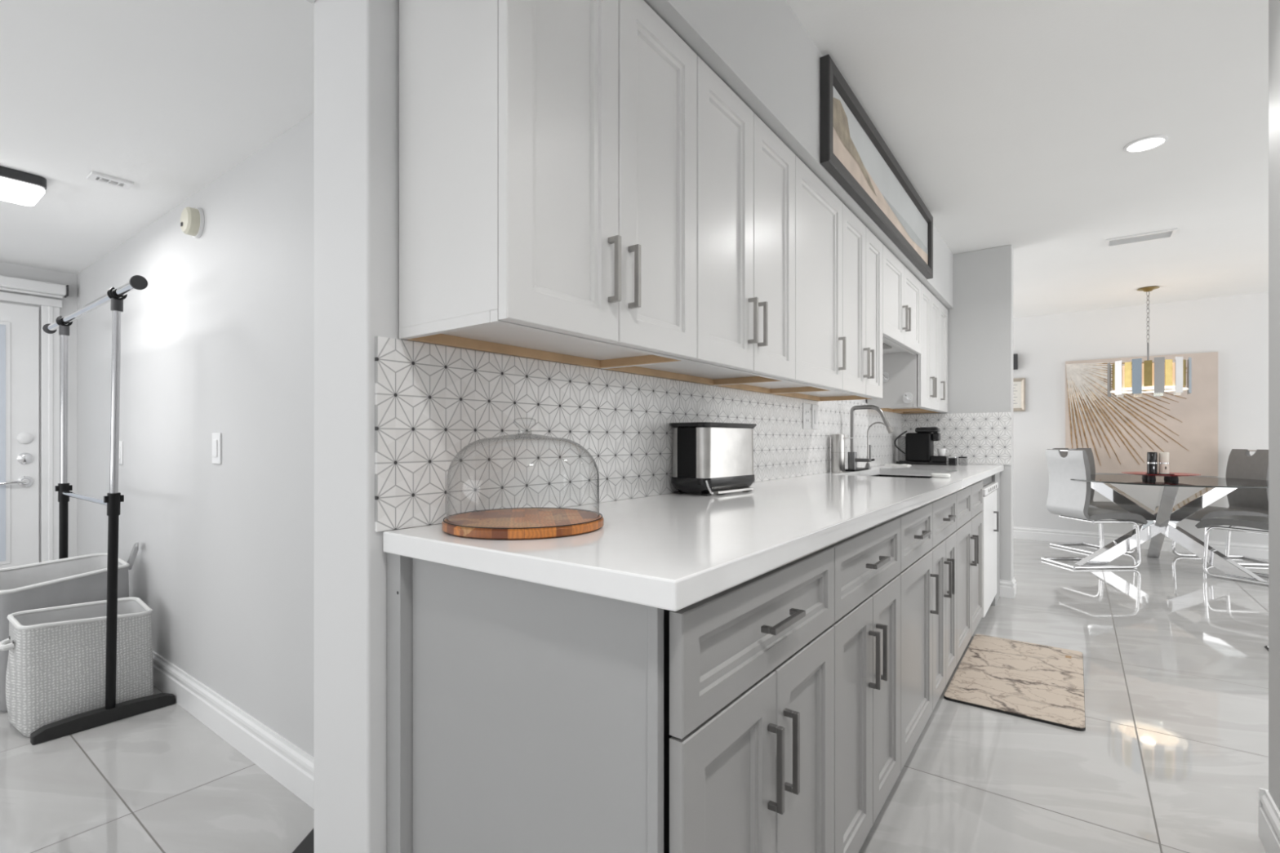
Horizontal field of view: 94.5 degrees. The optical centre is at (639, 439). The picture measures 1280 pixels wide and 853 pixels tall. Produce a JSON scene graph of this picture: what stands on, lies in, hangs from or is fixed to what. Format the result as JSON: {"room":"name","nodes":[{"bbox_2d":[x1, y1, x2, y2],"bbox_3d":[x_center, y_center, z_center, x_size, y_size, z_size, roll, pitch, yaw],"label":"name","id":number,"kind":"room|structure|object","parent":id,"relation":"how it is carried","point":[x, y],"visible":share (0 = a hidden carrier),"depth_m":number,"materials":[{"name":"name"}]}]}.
{"room":"kitchen","nodes":[
{"label":"kitchen","id":0,"kind":"room"},
{"bbox_2d":[0,262,76,562],"bbox_3d":[-4.531,0.053,2.000,0.100,2.072,3.850,0,0,36],"label":"wall","id":1,"kind":"structure","parent":0,"point":[69,303],"depth_m":3.49,"materials":[{"name":"white paint"}]},
{"bbox_2d":[0,302,39,568],"bbox_3d":[-3.684,0.166,3.013,0.061,1.845,0.888,0,0,36],"label":"door","id":2,"kind":"structure","parent":1,"relation":"in","point":[19,324],"depth_m":3.31,"materials":[{"name":"white paint"}]},
{"bbox_2d":[0,291,62,562],"bbox_3d":[-3.699,0.136,3.023,0.028,1.905,1.085,0,0,36],"label":"trim","id":3,"kind":"structure","parent":1,"relation":"attached to","point":[50,308],"depth_m":3.41,"materials":[{"name":"white paint"}]},
{"bbox_2d":[0,275,68,297],"bbox_3d":[-3.668,-0.860,3.023,0.074,0.078,1.082,0,0,36],"label":"roller blind","id":4,"kind":"object","parent":1,"relation":"attached to","point":[6,283],"visible":1,"depth_m":3.33,"materials":[{"name":"white fabric"}]},
{"bbox_2d":[0,0,314,274],"bbox_3d":[-3.133,-1.033,1.002,3.665,0.100,3.900,0,0,36],"label":"ceiling","id":5,"kind":"structure","parent":0,"point":[166,98],"depth_m":1.73,"materials":[{"name":"white paint"}]},
{"bbox_2d":[0,165,46,206],"bbox_3d":[-2.469,-0.955,2.102,0.256,0.056,0.486,0,0,36],"label":"ceiling lamp","id":6,"kind":"object","parent":5,"relation":"attached to","point":[17,187],"visible":1,"depth_m":2.20,"materials":[{"name":"grey plastic"}]},
{"bbox_2d":[86,170,133,190],"bbox_3d":[-2.000,-0.977,2.235,0.080,0.011,0.120,0,0,36],"label":"ceiling vent","id":7,"kind":"object","parent":5,"relation":"in","point":[93,175],"visible":1,"depth_m":2.23,"materials":[{"name":"white paint"}]},
{"bbox_2d":[76,111,314,757],"bbox_3d":[-1.913,0.053,2.525,3.495,2.072,0.100,0,0,36],"label":"wall","id":8,"kind":"structure","parent":0,"point":[220,337],"depth_m":2.21,"materials":[{"name":"grey paint"}]},
{"bbox_2d":[119,440,122,464],"bbox_3d":[-2.618,0.065,2.975,0.080,0.116,0.010,0,0,36],"label":"light switch","id":9,"kind":"object","parent":8,"relation":"attached to","point":[120,442],"visible":0.49,"depth_m":2.96,"materials":[{"name":"white plastic"}]},
{"bbox_2d":[180,206,204,238],"bbox_3d":[-1.759,-0.854,2.317,0.116,0.116,0.052,0,0,36],"label":"smoke detector","id":10,"kind":"object","parent":8,"relation":"attached to","point":[192,220],"visible":1,"depth_m":2.30,"materials":[{"name":"white plastic"}]},
{"bbox_2d":[212,432,221,464],"bbox_3d":[-1.591,0.033,2.220,0.080,0.116,0.010,0,0,36],"label":"light switch","id":11,"kind":"object","parent":8,"relation":"attached to","point":[216,437],"visible":1,"depth_m":2.21,"materials":[{"name":"white plastic"}]},
{"bbox_2d":[152,650,314,808],"bbox_3d":[-1.951,1.021,2.481,3.484,0.135,0.016,0,0,36],"label":"baseboard","id":12,"kind":"structure","parent":8,"relation":"attached to","point":[291,766],"depth_m":2.06,"materials":[{"name":"white paint"}]},
{"bbox_2d":[306,0,902,852],"bbox_3d":[-0.413,-0.128,1.421,0.223,2.434,7.800,0,0,36],"label":"wall","id":13,"kind":"structure","parent":0,"point":[357,42],"depth_m":1.20,"materials":[{"name":"white paint"}]},
{"bbox_2d":[399,0,697,368],"bbox_3d":[-0.154,-0.573,1.293,0.342,0.752,0.603,0,0,36],"label":"upper cabinet","id":14,"kind":"object","parent":13,"relation":"attached to","point":[548,148],"visible":1,"depth_m":1.12,"materials":[{"name":"white paint"}]},
{"bbox_2d":[599,55,795,385],"bbox_3d":[0.212,-0.573,1.790,0.342,0.752,0.630,0,0,36],"label":"upper cabinet","id":15,"kind":"object","parent":13,"relation":"attached to","point":[746,174],"visible":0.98,"depth_m":1.66,"materials":[{"name":"white paint"}]},
{"bbox_2d":[714,155,845,393],"bbox_3d":[0.545,-0.573,2.243,0.342,0.752,0.491,0,0,36],"label":"upper cabinet","id":16,"kind":"object","parent":13,"relation":"attached to","point":[820,342],"visible":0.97,"depth_m":2.17,"materials":[{"name":"white paint"}]},
{"bbox_2d":[802,403,809,429],"bbox_3d":[0.816,-0.114,2.895,0.008,0.126,0.090,0,0,36],"label":"wall outlet","id":17,"kind":"object","parent":13,"relation":"attached to","point":[806,406],"visible":1,"depth_m":2.88,"materials":[{"name":"white plastic"}]},
{"bbox_2d":[811,404,818,429],"bbox_3d":[0.887,-0.114,2.991,0.010,0.124,0.084,0,0,36],"label":"light switch","id":18,"kind":"object","parent":13,"relation":"attached to","point":[815,408],"visible":1,"depth_m":2.97,"materials":[{"name":"white plastic"}]},
{"bbox_2d":[768,203,882,401],"bbox_3d":[0.872,-0.573,2.687,0.342,0.752,0.611,0,0,36],"label":"upper cabinet","id":19,"kind":"object","parent":13,"relation":"attached to","point":[862,251],"visible":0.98,"depth_m":2.58,"materials":[{"name":"white paint"}]},
{"bbox_2d":[817,400,899,413],"bbox_3d":[1.446,-0.214,3.765,0.008,0.035,1.802,0,0,36],"label":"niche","id":20,"kind":"object","parent":13,"relation":"attached to","point":[845,402],"visible":0.21,"depth_m":3.43,"materials":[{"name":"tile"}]},
{"bbox_2d":[882,244,920,355],"bbox_3d":[1.315,-0.731,3.289,0.342,0.436,0.878,0,0,36],"label":"upper cabinet","id":21,"kind":"object","parent":13,"relation":"attached to","point":[901,290],"depth_m":3.16,"materials":[{"name":"white paint"}]},
{"bbox_2d":[866,283,939,412],"bbox_3d":[1.754,-0.573,3.886,0.342,0.752,0.599,0,0,36],"label":"upper cabinet","id":22,"kind":"object","parent":13,"relation":"attached to","point":[918,375],"visible":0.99,"depth_m":3.68,"materials":[{"name":"white paint"}]},
{"bbox_2d":[882,372,888,382],"bbox_3d":[1.517,-0.389,3.673,0.048,0.060,0.024,0,0,36],"label":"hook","id":23,"kind":"object","parent":22,"relation":"attached to","point":[885,375],"visible":0.71,"depth_m":3.67,"materials":[{"name":"white plastic"}]},
{"bbox_2d":[902,392,912,403],"bbox_3d":[1.624,-0.254,3.594,0.053,0.066,0.024,0,0,36],"label":"hook","id":24,"kind":"object","parent":22,"relation":"attached to","point":[907,397],"visible":1,"depth_m":3.60,"materials":[{"name":"white plastic"}]},
{"bbox_2d":[894,302,947,413],"bbox_3d":[2.027,-0.573,4.257,0.342,0.752,0.319,0,0,36],"label":"upper cabinet","id":25,"kind":"object","parent":13,"relation":"attached to","point":[943,310],"visible":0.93,"depth_m":4.22,"materials":[{"name":"white paint"}]},
{"bbox_2d":[0,537,1268,852],"bbox_3d":[0.868,1.139,2.403,8.450,0.100,10.900,0,0,36],"label":"floor","id":26,"kind":"structure","parent":0,"point":[1171,754],"depth_m":2.00,"materials":[{"name":"tile"}]},
{"bbox_2d":[0,542,138,711],"bbox_3d":[-2.513,0.781,2.590,0.327,0.614,0.467,0,0,36],"label":"laundry basket","id":27,"kind":"object","parent":26,"relation":"on","point":[82,579],"visible":0.41,"depth_m":2.54,"materials":[{"name":"grey fabric"}]},
{"bbox_2d":[0,596,153,737],"bbox_3d":[-2.235,0.879,2.360,0.281,0.418,0.460,0,0,36],"label":"laundry basket","id":28,"kind":"object","parent":26,"relation":"on","point":[56,661],"visible":0.95,"depth_m":2.26,"materials":[{"name":"grey wicker"}]},
{"bbox_2d":[30,275,174,745],"bbox_3d":[-2.352,0.256,2.503,1.473,1.664,0.415,0,0,36],"label":"rack","id":29,"kind":"object","parent":26,"relation":"on","point":[112,712],"visible":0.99,"depth_m":2.27,"materials":[{"name":"black metal"}]},
{"bbox_2d":[292,827,314,852],"bbox_3d":[-0.851,1.066,1.535,0.125,0.043,0.264,0,0,-16],"label":"wedge","id":30,"kind":"object","parent":26,"relation":"on","point":[307,845],"visible":0.24,"depth_m":1.55,"materials":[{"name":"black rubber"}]},
{"bbox_2d":[386,546,834,852],"bbox_3d":[-0.023,0.652,1.199,0.676,0.874,0.649,0,0,36],"label":"base cabinet","id":31,"kind":"object","parent":26,"relation":"on","point":[546,718],"depth_m":0.96,"materials":[{"name":"grey paint"}]},
{"bbox_2d":[829,516,900,852],"bbox_3d":[0.374,0.653,1.682,0.609,0.872,0.599,0,0,36],"label":"base cabinet","id":32,"kind":"object","parent":26,"relation":"on","point":[867,624],"visible":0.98,"depth_m":1.47,"materials":[{"name":"grey paint"}]},
{"bbox_2d":[885,502,939,799],"bbox_3d":[0.697,0.653,2.121,0.609,0.872,0.487,0,0,36],"label":"base cabinet","id":33,"kind":"object","parent":26,"relation":"on","point":[916,574],"visible":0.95,"depth_m":1.96,"materials":[{"name":"grey paint"}]},
{"bbox_2d":[920,492,956,734],"bbox_3d":[1.002,0.653,2.536,0.609,0.872,0.543,0,0,36],"label":"base cabinet","id":34,"kind":"object","parent":26,"relation":"on","point":[944,548],"visible":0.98,"depth_m":2.35,"materials":[{"name":"grey paint"}]},
{"bbox_2d":[879,474,998,631],"bbox_3d":[1.909,0.653,3.764,0.615,0.872,0.669,0,0,36],"label":"dishwasher","id":35,"kind":"object","parent":26,"relation":"on","point":[990,514],"visible":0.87,"depth_m":3.54,"materials":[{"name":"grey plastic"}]},
{"bbox_2d":[948,480,982,680],"bbox_3d":[1.435,0.653,3.124,0.609,0.872,0.915,0,0,36],"label":"base cabinet","id":36,"kind":"object","parent":26,"relation":"on","point":[969,530],"visible":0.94,"depth_m":2.91,"materials":[{"name":"grey paint"}]},
{"bbox_2d":[382,463,1004,611],"bbox_3d":[1.014,0.194,2.611,0.669,0.039,4.174,0,0,36],"label":"countertop","id":37,"kind":"structure","parent":36,"relation":"on","point":[673,552],"depth_m":1.07,"materials":[{"name":"white stone"}]},
{"bbox_2d":[441,417,603,539],"bbox_3d":[-0.230,0.065,1.181,0.314,0.218,0.314,0,0,36],"label":"cake dome","id":38,"kind":"object","parent":37,"relation":"on","point":[514,523],"visible":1,"depth_m":1.12,"materials":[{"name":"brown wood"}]},
{"bbox_2d":[669,422,756,496],"bbox_3d":[0.250,0.060,1.969,0.168,0.229,0.320,0,0,42],"label":"toaster","id":39,"kind":"object","parent":37,"relation":"on","point":[708,457],"visible":1,"depth_m":1.87,"materials":[{"name":"silver metal"}]},
{"bbox_2d":[712,487,753,493],"bbox_3d":[0.298,0.165,1.932,0.042,0.007,0.210,0,0,42],"label":"tray","id":40,"kind":"object","parent":39,"relation":"attached to","point":[715,490],"depth_m":1.90,"materials":[{"name":"silver metal"}]},
{"bbox_2d":[831,434,854,472],"bbox_3d":[1.072,0.072,3.128,0.120,0.204,0.070,0,0,36],"label":"soap dispenser","id":41,"kind":"object","parent":37,"relation":"on","point":[837,441],"visible":1,"depth_m":3.11,"materials":[{"name":"silver metal"}]},
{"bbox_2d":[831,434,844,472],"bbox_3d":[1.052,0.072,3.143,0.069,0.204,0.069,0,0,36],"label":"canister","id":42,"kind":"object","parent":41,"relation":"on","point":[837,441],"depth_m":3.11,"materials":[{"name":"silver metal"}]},
{"bbox_2d":[844,404,893,471],"bbox_3d":[1.300,-0.008,3.305,0.250,0.365,0.275,0,0,36],"label":"tap","id":43,"kind":"object","parent":37,"relation":"on","point":[852,460],"visible":0.99,"depth_m":3.29,"materials":[{"name":"grey metal"}]},
{"bbox_2d":[865,422,884,468],"bbox_3d":[1.399,0.034,3.515,0.123,0.280,0.036,0,0,36],"label":"tap","id":44,"kind":"object","parent":37,"relation":"on","point":[867,465],"visible":0.82,"depth_m":3.53,"materials":[{"name":"grey metal"}]},
{"bbox_2d":[884,463,911,466],"bbox_3d":[1.736,0.169,3.980,0.140,0.010,0.130,0,0,36],"label":"cloth","id":45,"kind":"object","parent":37,"relation":"on","point":[890,464],"visible":1,"depth_m":3.94,"materials":[{"name":"white fabric"}]},
{"bbox_2d":[871,475,932,478],"bbox_3d":[1.386,0.302,3.149,0.454,0.174,0.889,0,0,36],"label":"sink","id":46,"kind":"object","parent":37,"relation":"in","point":[895,476],"visible":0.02,"depth_m":3.54,"materials":[{"name":"black metal"}]},
{"bbox_2d":[893,426,948,465],"bbox_3d":[1.995,0.040,4.194,0.336,0.268,0.139,0,0,36],"label":"coffee machine","id":47,"kind":"object","parent":37,"relation":"on","point":[919,445],"visible":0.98,"depth_m":4.14,"materials":[{"name":"black plastic"}]},
{"bbox_2d":[930,455,948,462],"bbox_3d":[2.094,0.133,4.127,0.099,0.042,0.130,0,0,36],"label":"drip tray","id":48,"kind":"object","parent":47,"relation":"on","point":[933,458],"depth_m":4.08,"materials":[{"name":"black plastic"}]},
{"bbox_2d":[937,448,948,455],"bbox_3d":[2.099,0.087,4.114,0.056,0.050,0.063,0,0,-16],"label":"espresso cup","id":49,"kind":"object","parent":47,"relation":"on","point":[940,451],"visible":0.98,"depth_m":4.10,"materials":[{"name":"white ceramic"}]},
{"bbox_2d":[930,473,951,477],"bbox_3d":[1.387,0.165,2.729,0.080,0.017,0.052,0,0,36],"label":"sponge","id":50,"kind":"object","parent":37,"relation":"on","point":[933,475],"visible":1,"depth_m":2.71,"materials":[{"name":"white fabric"}]},
{"bbox_2d":[948,456,957,465],"bbox_3d":[2.136,0.145,4.040,0.050,0.058,0.062,0,0,36],"label":"storage jar","id":51,"kind":"object","parent":37,"relation":"on","point":[953,460],"visible":0.99,"depth_m":4.02,"materials":[{"name":"black plastic"}]},
{"bbox_2d":[958,456,967,465],"bbox_3d":[2.209,0.145,4.048,0.050,0.058,0.062,0,0,36],"label":"storage jar","id":52,"kind":"object","parent":37,"relation":"on","point":[958,456],"visible":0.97,"depth_m":4.04,"materials":[{"name":"clear plastic"}]},
{"bbox_2d":[991,471,999,605],"bbox_3d":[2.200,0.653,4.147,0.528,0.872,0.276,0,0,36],"label":"board","id":53,"kind":"object","parent":26,"relation":"on","point":[996,477],"visible":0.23,"depth_m":4.01,"materials":[{"name":"grey wood"}]},
{"bbox_2d":[943,634,1085,731],"bbox_3d":[1.759,1.082,2.743,0.479,0.012,0.998,0,0,36],"label":"kitchen mat","id":54,"kind":"object","parent":26,"relation":"on","point":[1038,682],"visible":1,"depth_m":2.63,"materials":[{"name":"beige plastic"}]},
{"bbox_2d":[1049,448,1137,553],"bbox_3d":[4.460,0.587,5.822,0.430,1.002,0.629,0,0,-9],"label":"dining chair","id":55,"kind":"object","parent":26,"relation":"on","point":[1100,504],"visible":0.12,"depth_m":5.94,"materials":[{"name":"grey leather"}]},
{"bbox_2d":[1040,448,1147,568],"bbox_3d":[3.950,0.587,5.177,0.629,1.002,0.430,0,0,-2],"label":"dining chair","id":56,"kind":"object","parent":26,"relation":"on","point":[1068,499],"visible":0.99,"depth_m":5.08,"materials":[{"name":"grey leather"}]},
{"bbox_2d":[1070,474,1268,582],"bbox_3d":[4.472,0.713,5.015,1.504,0.749,1.504,0,0,36],"label":"dining table","id":57,"kind":"object","parent":26,"relation":"on","point":[1162,522],"visible":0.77,"depth_m":5.01,"materials":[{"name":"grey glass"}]},
{"bbox_2d":[1121,471,1201,479],"bbox_3d":[4.446,0.313,5.059,0.514,0.050,0.514,0,0,36],"label":"serving tray","id":58,"kind":"object","parent":57,"relation":"on","point":[1152,477],"visible":0.94,"depth_m":5.01,"materials":[{"name":"glass"}]},
{"bbox_2d":[1145,473,1174,475],"bbox_3d":[4.446,0.295,5.059,0.180,0.010,0.090,0,0,36],"label":"block","id":59,"kind":"object","parent":58,"relation":"on","point":[1145,473],"visible":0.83,"depth_m":5.03,"materials":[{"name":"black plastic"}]},
{"bbox_2d":[1146,452,1157,473],"bbox_3d":[4.401,0.198,5.083,0.069,0.184,0.070,0,0,36],"label":"mill","id":60,"kind":"object","parent":59,"relation":"on","point":[1152,457],"visible":1,"depth_m":5.06,"materials":[{"name":"black plastic"}]},
{"bbox_2d":[1158,452,1168,474],"bbox_3d":[4.471,0.198,5.049,0.069,0.184,0.070,0,0,36],"label":"mill","id":61,"kind":"object","parent":59,"relation":"on","point":[1163,457],"visible":0.99,"depth_m":5.03,"materials":[{"name":"beige ceramic"}]},
{"bbox_2d":[1171,448,1268,566],"bbox_3d":[5.216,0.587,5.302,0.629,1.002,0.430,0,0,9],"label":"dining chair","id":62,"kind":"object","parent":26,"relation":"on","point":[1241,464],"visible":0.66,"depth_m":5.22,"materials":[{"name":"grey leather"}]},
{"bbox_2d":[1195,515,1268,586],"bbox_3d":[4.804,0.587,4.582,0.430,1.002,0.629,0,0,-26],"label":"dining chair","id":63,"kind":"object","parent":26,"relation":"on","point":[1253,522],"visible":0.84,"depth_m":4.63,"materials":[{"name":"silver metal"}]},
{"bbox_2d":[643,0,953,309],"bbox_3d":[0.793,-1.149,2.582,0.357,0.394,4.500,0,0,36],"label":"wall","id":64,"kind":"structure","parent":0,"point":[761,50],"depth_m":1.75,"materials":[{"name":"grey paint"}]},
{"bbox_2d":[819,54,933,279],"bbox_3d":[1.182,-1.140,2.780,0.033,0.366,1.840,0,0,36],"label":"framed picture","id":65,"kind":"object","parent":64,"relation":"attached to","point":[852,150],"visible":1,"depth_m":2.46,"materials":[{"name":"black wood"}]},
{"bbox_2d":[901,244,1013,581],"bbox_3d":[2.224,-0.128,4.405,0.933,2.434,0.148,0,0,36],"label":"wall","id":66,"kind":"structure","parent":0,"point":[980,319],"depth_m":4.18,"materials":[{"name":"grey paint"}]},
{"bbox_2d":[1000,579,1011,598],"bbox_3d":[2.525,1.031,4.092,0.077,0.115,0.016,0,0,36],"label":"baseboard","id":67,"kind":"structure","parent":66,"relation":"attached to","point":[1005,585],"depth_m":4.08,"materials":[{"name":"white paint"}]},
{"bbox_2d":[1011,577,1016,598],"bbox_3d":[2.603,1.031,4.121,0.016,0.115,0.156,0,0,36],"label":"baseboard","id":68,"kind":"structure","parent":66,"relation":"attached to","point":[1013,581],"depth_m":4.06,"materials":[{"name":"white paint"}]},
{"bbox_2d":[786,0,1268,318],"bbox_3d":[2.338,-1.395,1.322,4.800,0.100,10.900,0,0,36],"label":"ceiling","id":69,"kind":"structure","parent":0,"point":[1011,122],"depth_m":2.54,"materials":[{"name":"white paint"}]},
{"bbox_2d":[1104,227,1177,248],"bbox_3d":[3.326,-1.339,3.940,0.359,0.011,0.180,0,0,36],"label":"ceiling vent","id":70,"kind":"object","parent":69,"relation":"in","point":[1168,233],"visible":1,"depth_m":3.93,"materials":[{"name":"white metal"}]},
{"bbox_2d":[1123,134,1168,152],"bbox_3d":[2.298,-1.342,2.689,0.156,0.006,0.156,0,0,36],"label":"recessed light","id":71,"kind":"object","parent":69,"relation":"in","point":[1148,143],"visible":1,"depth_m":2.68,"materials":[{"name":"white paint"}]},
{"bbox_2d":[1107,286,1191,397],"bbox_3d":[4.508,-0.871,5.250,0.567,0.948,0.567,0,0,36],"label":"chandelier","id":72,"kind":"object","parent":69,"relation":"hanging from","point":[1160,375],"visible":1,"depth_m":5.09,"materials":[{"name":"gold metal"}]},
{"bbox_2d":[1013,292,1268,545],"bbox_3d":[4.810,-0.128,6.116,6.500,2.434,0.100,0,0,36],"label":"wall","id":73,"kind":"structure","parent":0,"point":[1236,327],"depth_m":5.91,"materials":[{"name":"white paint"}]},
{"bbox_2d":[1013,353,1017,369],"bbox_3d":[4.074,-0.857,6.558,0.190,0.168,0.059,0,0,36],"label":"wall speaker","id":74,"kind":"object","parent":73,"relation":"attached to","point":[1015,356],"visible":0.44,"depth_m":6.49,"materials":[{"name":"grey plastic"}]},
{"bbox_2d":[1013,377,1025,411],"bbox_3d":[4.074,-0.494,6.577,0.348,0.365,0.027,0,0,36],"label":"framed certificate","id":75,"kind":"object","parent":73,"relation":"attached to","point":[1019,384],"visible":0.35,"depth_m":6.51,"materials":[{"name":"beige paper"}]},
{"bbox_2d":[1013,526,1268,559],"bbox_3d":[4.756,1.024,6.084,6.450,0.130,0.016,0,0,36],"label":"baseboard","id":76,"kind":"structure","parent":73,"relation":"attached to","point":[1252,550],"depth_m":6.07,"materials":[{"name":"white paint"}]},
{"bbox_2d":[1065,351,1217,475],"bbox_3d":[4.968,-0.241,5.912,1.165,1.169,0.039,0,0,36],"label":"painting","id":77,"kind":"object","parent":73,"relation":"attached to","point":[1120,433],"visible":0.84,"depth_m":5.88,"materials":[{"name":"beige fabric"}]},
{"bbox_2d":[1268,0,1279,811],"bbox_3d":[0.923,-0.128,0.441,0.120,2.434,2.805,0,0,36],"label":"wall","id":78,"kind":"structure","parent":0,"point":[1273,5],"depth_m":1.56,"materials":[{"name":"grey paint"}]},
{"bbox_2d":[1257,787,1268,836],"bbox_3d":[1.753,1.021,1.583,0.136,0.135,0.016,0,0,36],"label":"baseboard","id":79,"kind":"structure","parent":78,"relation":"attached to","point":[1261,791],"depth_m":1.62,"materials":[{"name":"white paint"}]},
{"bbox_2d":[1259,790,1279,852],"bbox_3d":[0.868,1.021,0.482,0.016,0.135,2.805,0,0,36],"label":"baseboard","id":80,"kind":"structure","parent":78,"relation":"attached to","point":[1269,814],"depth_m":1.55,"materials":[{"name":"white paint"}]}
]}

